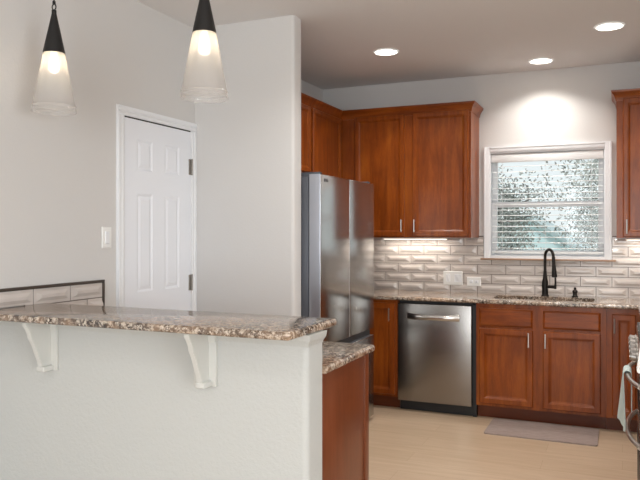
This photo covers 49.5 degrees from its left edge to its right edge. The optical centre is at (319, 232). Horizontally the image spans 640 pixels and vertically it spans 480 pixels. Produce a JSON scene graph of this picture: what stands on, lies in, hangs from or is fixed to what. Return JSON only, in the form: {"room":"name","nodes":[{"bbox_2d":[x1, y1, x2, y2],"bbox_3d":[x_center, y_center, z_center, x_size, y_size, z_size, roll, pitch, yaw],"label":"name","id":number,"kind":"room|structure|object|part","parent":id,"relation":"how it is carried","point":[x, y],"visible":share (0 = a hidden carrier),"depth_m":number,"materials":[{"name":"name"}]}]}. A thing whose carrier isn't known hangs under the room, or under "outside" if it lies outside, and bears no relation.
{"room":"kitchen","nodes":[
{"label":"kitchen","id":0,"kind":"room"},
{"bbox_2d":[0,325,321,479],"bbox_3d":[-0.713,0.888,2.869,1.516,1.040,0.134,0,0,24],"label":"wall","id":1,"kind":"structure","parent":0,"point":[115,406],"depth_m":2.78,"materials":[{"name":"grey paint"}]},
{"bbox_2d":[22,323,58,371],"bbox_3d":[-1.194,0.476,2.921,0.100,0.220,0.154,0,0,24],"label":"corbel","id":2,"kind":"object","parent":1,"relation":"attached to","point":[43,339],"visible":0.87,"depth_m":2.94,"materials":[{"name":"grey wood"}]},
{"bbox_3d":[-1.168,0.477,2.982,0.100,0.218,0.022,0,0,24],"label":"plate","id":3,"kind":"part","parent":2,"relation":"part of","materials":[{"name":"grey wood"}]},
{"bbox_2d":[0,321,326,347],"bbox_3d":[-0.708,0.391,2.856,1.536,0.046,0.154,0,0,24],"label":"trim","id":4,"kind":"structure","parent":1,"relation":"attached to","point":[312,339],"depth_m":2.64,"materials":[{"name":"grey paint"}]},
{"bbox_2d":[0,303,336,340],"bbox_3d":[-0.716,0.352,2.849,1.527,0.030,0.438,0,0,24],"label":"bar","id":5,"kind":"object","parent":1,"relation":"on","point":[241,325],"visible":1,"depth_m":2.70,"materials":[{"name":"stone"}]},
{"bbox_2d":[184,334,217,388],"bbox_3d":[-0.467,0.476,2.605,0.100,0.220,0.154,0,0,24],"label":"corbel","id":6,"kind":"object","parent":1,"relation":"attached to","point":[203,349],"visible":0.88,"depth_m":2.62,"materials":[{"name":"grey wood"}]},
{"bbox_3d":[-0.441,0.477,2.665,0.100,0.218,0.022,0,0,24],"label":"plate","id":7,"kind":"part","parent":6,"relation":"part of","materials":[{"name":"grey wood"}]},
{"bbox_2d":[0,0,322,307],"bbox_3d":[-2.015,0.037,1.934,0.120,2.743,10.175,0,0,24],"label":"wall","id":8,"kind":"structure","parent":0,"point":[58,130],"depth_m":3.52,"materials":[{"name":"white paint"}]},
{"bbox_2d":[0,280,104,307],"bbox_3d":[-1.325,0.377,3.345,0.014,0.252,0.825,0,0,24],"label":"tile backsplash","id":9,"kind":"structure","parent":8,"relation":"attached to","point":[84,292],"depth_m":3.42,"materials":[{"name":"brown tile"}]},
{"bbox_2d":[102,227,110,247],"bbox_3d":[-1.152,0.025,3.753,0.010,0.115,0.074,0,0,24],"label":"switch plate","id":10,"kind":"object","parent":8,"relation":"attached to","point":[106,231],"visible":1,"depth_m":3.74,"materials":[{"name":"white plastic"}]},
{"bbox_2d":[116,104,196,310],"bbox_3d":[-0.936,0.348,4.164,0.076,2.121,0.766,0,0,24],"label":"door","id":11,"kind":"structure","parent":8,"relation":"in","point":[156,154],"depth_m":4.14,"materials":[{"name":"white wood"}]},
{"bbox_2d":[301,92,314,171],"bbox_3d":[-0.401,-0.755,5.041,0.353,0.596,1.022,0,0,24],"label":"upper cabinet","id":12,"kind":"object","parent":8,"relation":"attached to","point":[307,101],"visible":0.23,"depth_m":5.34,"materials":[{"name":"brown wood"}]},
{"bbox_3d":[-0.172,-0.727,5.193,0.019,0.515,0.474,0,0,24],"label":"door","id":13,"kind":"part","parent":12,"relation":"part of","materials":[{"name":"brown wood"}]},
{"bbox_3d":[-0.256,-1.014,4.978,0.037,0.078,1.022,0,0,24],"label":"crown moulding","id":14,"kind":"part","parent":12,"relation":"part of","materials":[{"name":"brown wood"}]},
{"bbox_2d":[311,99,342,177],"bbox_3d":[0.000,-0.507,5.949,0.362,1.092,0.959,0,0,24],"label":"upper cabinet","id":15,"kind":"object","parent":8,"relation":"attached to","point":[326,122],"visible":0.26,"depth_m":5.71,"materials":[{"name":"brown wood"}]},
{"bbox_3d":[0.079,-1.014,5.747,0.037,0.078,0.651,0,0,24],"label":"crown moulding","id":16,"kind":"part","parent":15,"relation":"part of","materials":[{"name":"brown wood"}]},
{"bbox_2d":[195,15,300,315],"bbox_3d":[-0.465,0.037,4.443,0.718,2.743,0.122,0,0,24],"label":"wall","id":17,"kind":"structure","parent":0,"point":[248,84],"depth_m":4.37,"materials":[{"name":"white paint"}]},
{"bbox_2d":[136,0,639,89],"bbox_3d":[0.772,-1.385,0.719,6.200,0.100,10.175,0,0,24],"label":"ceiling","id":18,"kind":"structure","parent":0,"point":[434,39],"depth_m":4.64,"materials":[{"name":"white paint"}]},
{"bbox_2d":[43,0,64,72],"bbox_3d":[-1.185,-0.935,3.091,0.193,0.798,0.193,0,0,24],"label":"pendant lamp","id":19,"kind":"object","parent":18,"relation":"hanging from","point":[53,47],"visible":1,"depth_m":3.07,"materials":[{"name":"black metal"}]},
{"bbox_3d":[-1.185,-0.755,3.091,0.045,0.088,0.045,0,0,24],"label":"bulb","id":20,"kind":"part","parent":19,"relation":"part of","materials":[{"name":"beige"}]},
{"bbox_2d":[192,0,215,54],"bbox_3d":[-0.463,-0.935,2.776,0.193,0.798,0.193,0,0,24],"label":"pendant lamp","id":21,"kind":"object","parent":18,"relation":"hanging from","point":[204,25],"visible":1,"depth_m":2.75,"materials":[{"name":"black metal"}]},
{"bbox_3d":[-0.463,-0.755,2.776,0.045,0.088,0.045,0,0,24],"label":"bulb","id":22,"kind":"part","parent":21,"relation":"part of","materials":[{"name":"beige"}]},
{"bbox_2d":[373,48,398,55],"bbox_3d":[0.486,-1.331,5.108,0.192,0.008,0.192,0,0,24],"label":"recessed light","id":23,"kind":"object","parent":18,"relation":"in","point":[384,51],"visible":1,"depth_m":5.09,"materials":[{"name":"white"}]},
{"bbox_2d":[528,58,553,63],"bbox_3d":[1.712,-1.331,5.373,0.192,0.008,0.192,0,0,24],"label":"recessed light","id":24,"kind":"object","parent":18,"relation":"in","point":[536,60],"visible":1,"depth_m":5.36,"materials":[{"name":"white"}]},
{"bbox_2d":[594,21,625,30],"bbox_3d":[1.867,-1.331,4.474,0.192,0.008,0.192,0,0,24],"label":"recessed light","id":25,"kind":"object","parent":18,"relation":"in","point":[607,26],"visible":1,"depth_m":4.47,"materials":[{"name":"white"}]},
{"bbox_2d":[323,61,639,235],"bbox_3d":[1.616,0.037,5.835,3.420,2.743,0.120,0,0,24],"label":"wall","id":26,"kind":"structure","parent":0,"point":[572,104],"depth_m":5.73,"materials":[{"name":"white paint"}]},
{"bbox_2d":[341,101,483,237],"bbox_3d":[0.773,-0.507,5.921,1.162,1.092,0.392,0,0,24],"label":"upper cabinet","id":27,"kind":"object","parent":26,"relation":"attached to","point":[421,162],"visible":0.95,"depth_m":5.73,"materials":[{"name":"brown wood"}]},
{"bbox_3d":[0.500,-0.480,5.866,0.441,1.018,0.019,0,0,24],"label":"door","id":28,"kind":"part","parent":27,"relation":"part of","materials":[{"name":"brown wood"}]},
{"bbox_3d":[0.775,-1.014,5.925,1.162,0.078,0.383,0,0,24],"label":"crown moulding","id":29,"kind":"part","parent":27,"relation":"part of","materials":[{"name":"brown wood"}]},
{"bbox_2d":[383,237,447,239],"bbox_3d":[0.821,0.048,6.002,0.570,0.018,0.060,0,0,24],"label":"light","id":30,"kind":"object","parent":27,"relation":"attached to","point":[383,237],"visible":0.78,"depth_m":5.95,"materials":[{"name":"white plastic"}]},
{"bbox_3d":[0.981,-0.480,5.657,0.462,1.018,0.019,0,0,24],"label":"door","id":31,"kind":"part","parent":27,"relation":"part of","materials":[{"name":"brown wood"}]},
{"bbox_2d":[374,236,639,297],"bbox_3d":[1.533,0.264,5.796,3.300,0.478,0.014,0,0,24],"label":"tile backsplash","id":32,"kind":"structure","parent":26,"relation":"attached to","point":[399,264],"depth_m":5.84,"materials":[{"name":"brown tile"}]},
{"bbox_2d":[443,271,462,284],"bbox_3d":[1.141,0.388,5.960,0.166,0.118,0.017,0,0,24],"label":"switch plate","id":33,"kind":"object","parent":32,"relation":"attached to","point":[449,277],"visible":1,"depth_m":5.96,"materials":[{"name":"white plastic"}]},
{"bbox_2d":[467,277,480,285],"bbox_3d":[1.307,0.413,5.889,0.118,0.074,0.015,0,0,24],"label":"outlet plate","id":34,"kind":"object","parent":32,"relation":"attached to","point":[471,281],"visible":1,"depth_m":5.89,"materials":[{"name":"white plastic"}]},
{"bbox_2d":[480,141,615,261],"bbox_3d":[1.864,-0.248,5.708,1.052,0.952,0.155,0,0,24],"label":"window","id":35,"kind":"structure","parent":26,"relation":"in","point":[605,185],"depth_m":5.66,"materials":[{"name":"white painted wood"},{"name":"clear glass"}]},
{"bbox_2d":[491,150,603,254],"bbox_3d":[1.853,-0.244,5.689,0.877,0.834,0.038,0,0,24],"label":"window blind","id":36,"kind":"object","parent":35,"relation":"attached to","point":[586,154],"visible":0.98,"depth_m":5.67,"materials":[{"name":"white plastic"}]},
{"bbox_3d":[1.854,0.163,5.692,0.873,0.020,0.024,0,0,24],"label":"rail","id":37,"kind":"part","parent":36,"relation":"part of","materials":[{"name":"white"}]},
{"bbox_3d":[2.168,-0.234,5.540,0.002,0.774,0.002,0,0,24],"label":"ladder cord","id":38,"kind":"part","parent":36,"relation":"part of","materials":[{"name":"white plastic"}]},
{"bbox_3d":[1.840,0.220,5.653,1.052,0.016,0.035,0,0,24],"label":"sill","id":39,"kind":"part","parent":35,"relation":"part of","materials":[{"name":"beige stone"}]},
{"bbox_3d":[1.883,-0.439,5.760,0.885,0.445,0.035,0,0,24],"label":"sash","id":40,"kind":"part","parent":35,"relation":"part of","materials":[{"name":"white"}]},
{"bbox_3d":[1.869,-0.036,5.727,0.885,0.446,0.035,0,0,24],"label":"sash","id":41,"kind":"part","parent":35,"relation":"part of","materials":[{"name":"white"}]},
{"bbox_2d":[611,88,639,237],"bbox_3d":[2.595,-0.507,5.127,0.815,1.092,0.392,0,0,24],"label":"upper cabinet","id":42,"kind":"object","parent":26,"relation":"attached to","point":[626,101],"visible":1,"depth_m":5.09,"materials":[{"name":"brown wood"}]},
{"bbox_3d":[2.597,-1.014,5.131,0.815,0.078,0.383,0,0,24],"label":"crown moulding","id":43,"kind":"part","parent":42,"relation":"part of","materials":[{"name":"brown wood"}]},
{"bbox_3d":[2.247,-0.046,5.080,0.010,0.105,0.027,0,0,24],"label":"handle","id":44,"kind":"part","parent":42,"relation":"part of","materials":[{"name":"silver metal"}]},
{"bbox_3d":[2.388,-0.481,5.043,0.340,1.020,0.019,0,0,24],"label":"door","id":45,"kind":"part","parent":42,"relation":"part of","materials":[{"name":"brown wood"}]},
{"bbox_2d":[625,238,639,239],"bbox_3d":[2.623,0.048,5.217,0.600,0.018,0.060,0,0,24],"label":"light","id":46,"kind":"object","parent":42,"relation":"attached to","point":[625,238],"visible":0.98,"depth_m":5.29,"materials":[{"name":"white plastic"}]},
{"bbox_2d":[369,405,636,479],"bbox_3d":[0.772,1.458,0.719,6.200,0.100,10.175,0,0,24],"label":"floor","id":47,"kind":"structure","parent":0,"point":[404,444],"depth_m":4.43,"materials":[{"name":"brown wood"}]},
{"bbox_2d":[301,172,373,416],"bbox_3d":[-0.159,0.512,4.942,0.799,1.793,1.010,0,0,24],"label":"refrigerator","id":48,"kind":"object","parent":47,"relation":"on","point":[337,214],"visible":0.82,"depth_m":4.61,"materials":[{"name":"grey metal"}]},
{"bbox_3d":[0.069,0.175,4.566,0.078,1.087,0.503,0,0,24],"label":"door","id":49,"kind":"part","parent":48,"relation":"part of","materials":[{"name":"silver metal"}]},
{"bbox_3d":[0.272,0.175,5.031,0.078,1.087,0.503,0,0,24],"label":"door","id":50,"kind":"part","parent":48,"relation":"part of","materials":[{"name":"silver metal"}]},
{"bbox_3d":[0.170,1.071,4.799,0.078,0.605,1.010,0,0,24],"label":"freezer drawer","id":51,"kind":"part","parent":48,"relation":"part of","materials":[{"name":"silver metal"}]},
{"bbox_2d":[322,354,368,479],"bbox_3d":[-0.577,0.972,3.185,1.512,0.874,0.553,0,0,24],"label":"base cabinet","id":52,"kind":"object","parent":47,"relation":"on","point":[345,389],"visible":0.23,"depth_m":2.88,"materials":[{"name":"brown wood"}]},
{"bbox_2d":[322,341,374,373],"bbox_3d":[-0.564,0.518,3.184,1.537,0.030,0.563,0,0,24],"label":"countertop","id":53,"kind":"structure","parent":52,"relation":"on","point":[335,355],"depth_m":2.92,"materials":[{"name":"stone"}]},
{"bbox_2d":[370,299,399,407],"bbox_3d":[0.313,0.972,5.976,0.915,0.874,0.660,0,0,24],"label":"base cabinet","id":54,"kind":"object","parent":47,"relation":"on","point":[385,330],"visible":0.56,"depth_m":5.57,"materials":[{"name":"brown wood"}]},
{"bbox_2d":[398,300,476,416],"bbox_3d":[1.008,0.972,5.638,0.612,0.873,0.658,0,0,24],"label":"dishwasher","id":55,"kind":"object","parent":47,"relation":"on","point":[437,340],"visible":0.98,"depth_m":5.39,"materials":[{"name":"silver metal"}]},
{"bbox_3d":[0.871,0.652,5.370,0.418,0.052,0.057,0,0,24],"label":"handle","id":56,"kind":"part","parent":55,"relation":"part of","materials":[{"name":"silver metal"}]},
{"bbox_3d":[0.925,1.353,5.457,0.604,0.110,0.015,0,0,24],"label":"kick plate","id":57,"kind":"part","parent":55,"relation":"part of","materials":[{"name":"black plastic"}]},
{"bbox_2d":[476,303,606,428],"bbox_3d":[1.723,0.972,5.361,0.915,0.874,0.660,0,0,24],"label":"base cabinet","id":58,"kind":"object","parent":47,"relation":"on","point":[545,364],"visible":0.97,"depth_m":5.10,"materials":[{"name":"brown wood"}]},
{"bbox_3d":[1.388,0.635,5.187,0.390,0.134,0.019,0,0,24],"label":"false drawer","id":59,"kind":"part","parent":58,"relation":"part of","materials":[{"name":"brown wood"}]},
{"bbox_3d":[1.389,1.004,5.187,0.392,0.568,0.019,0,0,24],"label":"door","id":60,"kind":"part","parent":58,"relation":"part of","materials":[{"name":"brown wood"}]},
{"bbox_3d":[1.640,0.789,5.052,0.010,0.105,0.027,0,0,24],"label":"handle","id":61,"kind":"part","parent":58,"relation":"part of","materials":[{"name":"silver metal"}]},
{"bbox_3d":[1.812,0.635,5.002,0.392,0.134,0.019,0,0,24],"label":"false drawer","id":62,"kind":"part","parent":58,"relation":"part of","materials":[{"name":"brown wood"}]},
{"bbox_3d":[1.812,1.004,5.002,0.392,0.568,0.019,0,0,24],"label":"door","id":63,"kind":"part","parent":58,"relation":"part of","materials":[{"name":"brown wood"}]},
{"bbox_2d":[484,418,598,446],"bbox_3d":[1.571,1.403,4.911,0.743,0.010,0.430,0,0,24],"label":"floor mat","id":64,"kind":"object","parent":47,"relation":"on","point":[578,435],"visible":1,"depth_m":4.89,"materials":[{"name":"grey fabric"}]},
{"bbox_2d":[606,308,639,431],"bbox_3d":[2.250,0.972,5.132,0.232,0.874,0.660,0,0,24],"label":"base cabinet","id":65,"kind":"object","parent":47,"relation":"on","point":[620,323],"visible":0.77,"depth_m":4.87,"materials":[{"name":"brown wood"}]},
{"bbox_3d":[2.131,0.930,4.863,0.154,0.715,0.019,0,0,24],"label":"door","id":66,"kind":"part","parent":65,"relation":"part of","materials":[{"name":"brown wood"}]},
{"bbox_2d":[625,322,639,479],"bbox_3d":[1.868,0.935,3.358,0.718,0.947,0.758,0,0,24],"label":"oven range","id":67,"kind":"object","parent":47,"relation":"on","point":[634,340],"visible":0.94,"depth_m":3.40,"materials":[{"name":"grey metal"}]},
{"bbox_2d":[617,365,631,431],"bbox_3d":[1.545,0.835,3.522,0.068,0.306,0.171,0,0,24],"label":"dish towel","id":68,"kind":"object","parent":67,"relation":"hanging from","point":[621,408],"visible":0.95,"depth_m":3.53,"materials":[{"name":"grey fabric"}]},
{"bbox_3d":[1.573,0.703,3.487,0.074,0.022,0.727,0,0,24],"label":"handle","id":69,"kind":"part","parent":67,"relation":"part of","materials":[{"name":"silver metal"}]},
{"bbox_3d":[1.573,0.977,3.487,0.074,0.022,0.727,0,0,24],"label":"handle","id":70,"kind":"part","parent":67,"relation":"part of","materials":[{"name":"silver metal"}]},
{"bbox_3d":[1.576,0.576,3.491,0.039,0.052,0.052,0,0,24],"label":"knob","id":71,"kind":"part","parent":67,"relation":"part of","materials":[{"name":"silver metal"}]},
{"bbox_3d":[1.636,0.576,3.628,0.039,0.052,0.052,0,0,24],"label":"knob","id":72,"kind":"part","parent":67,"relation":"part of","materials":[{"name":"silver metal"}]},
{"bbox_3d":[1.516,0.576,3.353,0.039,0.052,0.052,0,0,24],"label":"knob","id":73,"kind":"part","parent":67,"relation":"part of","materials":[{"name":"silver metal"}]},
{"bbox_3d":[1.456,0.576,3.216,0.039,0.052,0.052,0,0,24],"label":"knob","id":74,"kind":"part","parent":67,"relation":"part of","materials":[{"name":"silver metal"}]},
{"bbox_3d":[1.603,0.572,3.474,0.046,0.123,0.758,0,0,24],"label":"control panel","id":75,"kind":"part","parent":67,"relation":"part of","materials":[{"name":"silver metal"}]},
{"bbox_3d":[1.611,0.786,3.470,0.030,0.295,0.752,0,0,24],"label":"oven door","id":76,"kind":"part","parent":67,"relation":"part of","materials":[{"name":"silver metal"}]},
{"bbox_3d":[1.597,0.818,3.477,0.002,0.111,0.518,0,0,24],"label":"oven glass","id":77,"kind":"part","parent":67,"relation":"part of","materials":[{"name":"black glass"}]},
{"bbox_3d":[1.611,1.151,3.470,0.030,0.425,0.752,0,0,24],"label":"oven door","id":78,"kind":"part","parent":67,"relation":"part of","materials":[{"name":"silver metal"}]},
{"bbox_3d":[1.597,1.170,3.477,0.002,0.267,0.518,0,0,24],"label":"oven glass","id":79,"kind":"part","parent":67,"relation":"part of","materials":[{"name":"black glass"}]},
{"bbox_2d":[637,322,639,338],"bbox_3d":[1.897,0.499,3.346,0.655,0.018,0.758,0,0,24],"label":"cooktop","id":80,"kind":"object","parent":67,"relation":"in","point":[638,323],"depth_m":3.57,"materials":[{"name":"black metal"}]},
{"label":"outside","id":81,"kind":"structure","parent":0,"visible":0},
{"bbox_3d":[13.215,3.109,30.323,60.000,0.400,53.845,0,0,24],"label":"ground","id":82,"kind":"structure","parent":81,"visible":0},
{"bbox_2d":[498,165,554,249],"bbox_3d":[1.668,0.891,9.738,3.321,4.044,4.619,0,0,-10],"label":"tree","id":83,"kind":"object","parent":82,"relation":"on","point":[506,191],"visible":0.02,"depth_m":9.48,"materials":[{"name":"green plant"}]},
{"bbox_2d":[498,164,569,249],"bbox_3d":[2.774,0.332,17.099,6.118,5.179,5.053,0,0,-24],"label":"tree","id":84,"kind":"object","parent":82,"relation":"on","point":[500,222],"visible":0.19,"depth_m":16.27,"materials":[{"name":"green plant"}]},
{"bbox_2d":[498,214,590,249],"bbox_3d":[7.451,1.149,23.479,4.900,3.520,5.400,0,0,24],"label":"house","id":85,"kind":"structure","parent":82,"relation":"on","point":[552,234],"depth_m":21.09,"materials":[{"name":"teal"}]},
{"bbox_2d":[517,159,597,250],"bbox_3d":[5.145,0.516,9.748,4.362,4.808,4.434,0,0,7],"label":"tree","id":86,"kind":"object","parent":82,"relation":"on","point":[584,194],"visible":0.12,"depth_m":10.11,"materials":[{"name":"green plant"}]},
{"bbox_2d":[574,165,597,246],"bbox_3d":[7.790,-0.207,15.364,4.159,6.261,4.553,0,0,-41],"label":"tree","id":87,"kind":"object","parent":82,"relation":"on","point":[597,165],"visible":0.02,"depth_m":16.24,"materials":[{"name":"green plant"}]},
{"bbox_3d":[2.403,0.972,4.485,0.654,0.874,1.723,0,0,24],"label":"base cabinet","id":88,"kind":"object","parent":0,"visible":0},
{"bbox_2d":[374,289,639,311],"bbox_3d":[1.350,0.518,5.375,3.296,0.030,0.933,0,0,24],"label":"countertop","id":89,"kind":"structure","parent":88,"relation":"on","point":[631,303],"depth_m":5.40,"materials":[{"name":"stone"}]},
{"bbox_2d":[541,248,556,295],"bbox_3d":[1.827,0.312,5.484,0.082,0.383,0.190,0,0,-16],"label":"kitchen faucet","id":90,"kind":"object","parent":89,"relation":"on","point":[545,286],"visible":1,"depth_m":5.52,"materials":[{"name":"black metal"}]},
{"bbox_3d":[1.811,0.217,5.483,0.023,0.193,0.146,0,0,-12],"label":"spout","id":91,"kind":"part","parent":90,"relation":"part of","materials":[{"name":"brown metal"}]},
{"bbox_2d":[572,287,577,296],"bbox_3d":[2.005,0.466,5.453,0.048,0.076,0.048,0,0,24],"label":"soap dispenser","id":92,"kind":"object","parent":89,"relation":"on","point":[574,291],"visible":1,"depth_m":5.44,"materials":[{"name":"black metal"}]}
]}

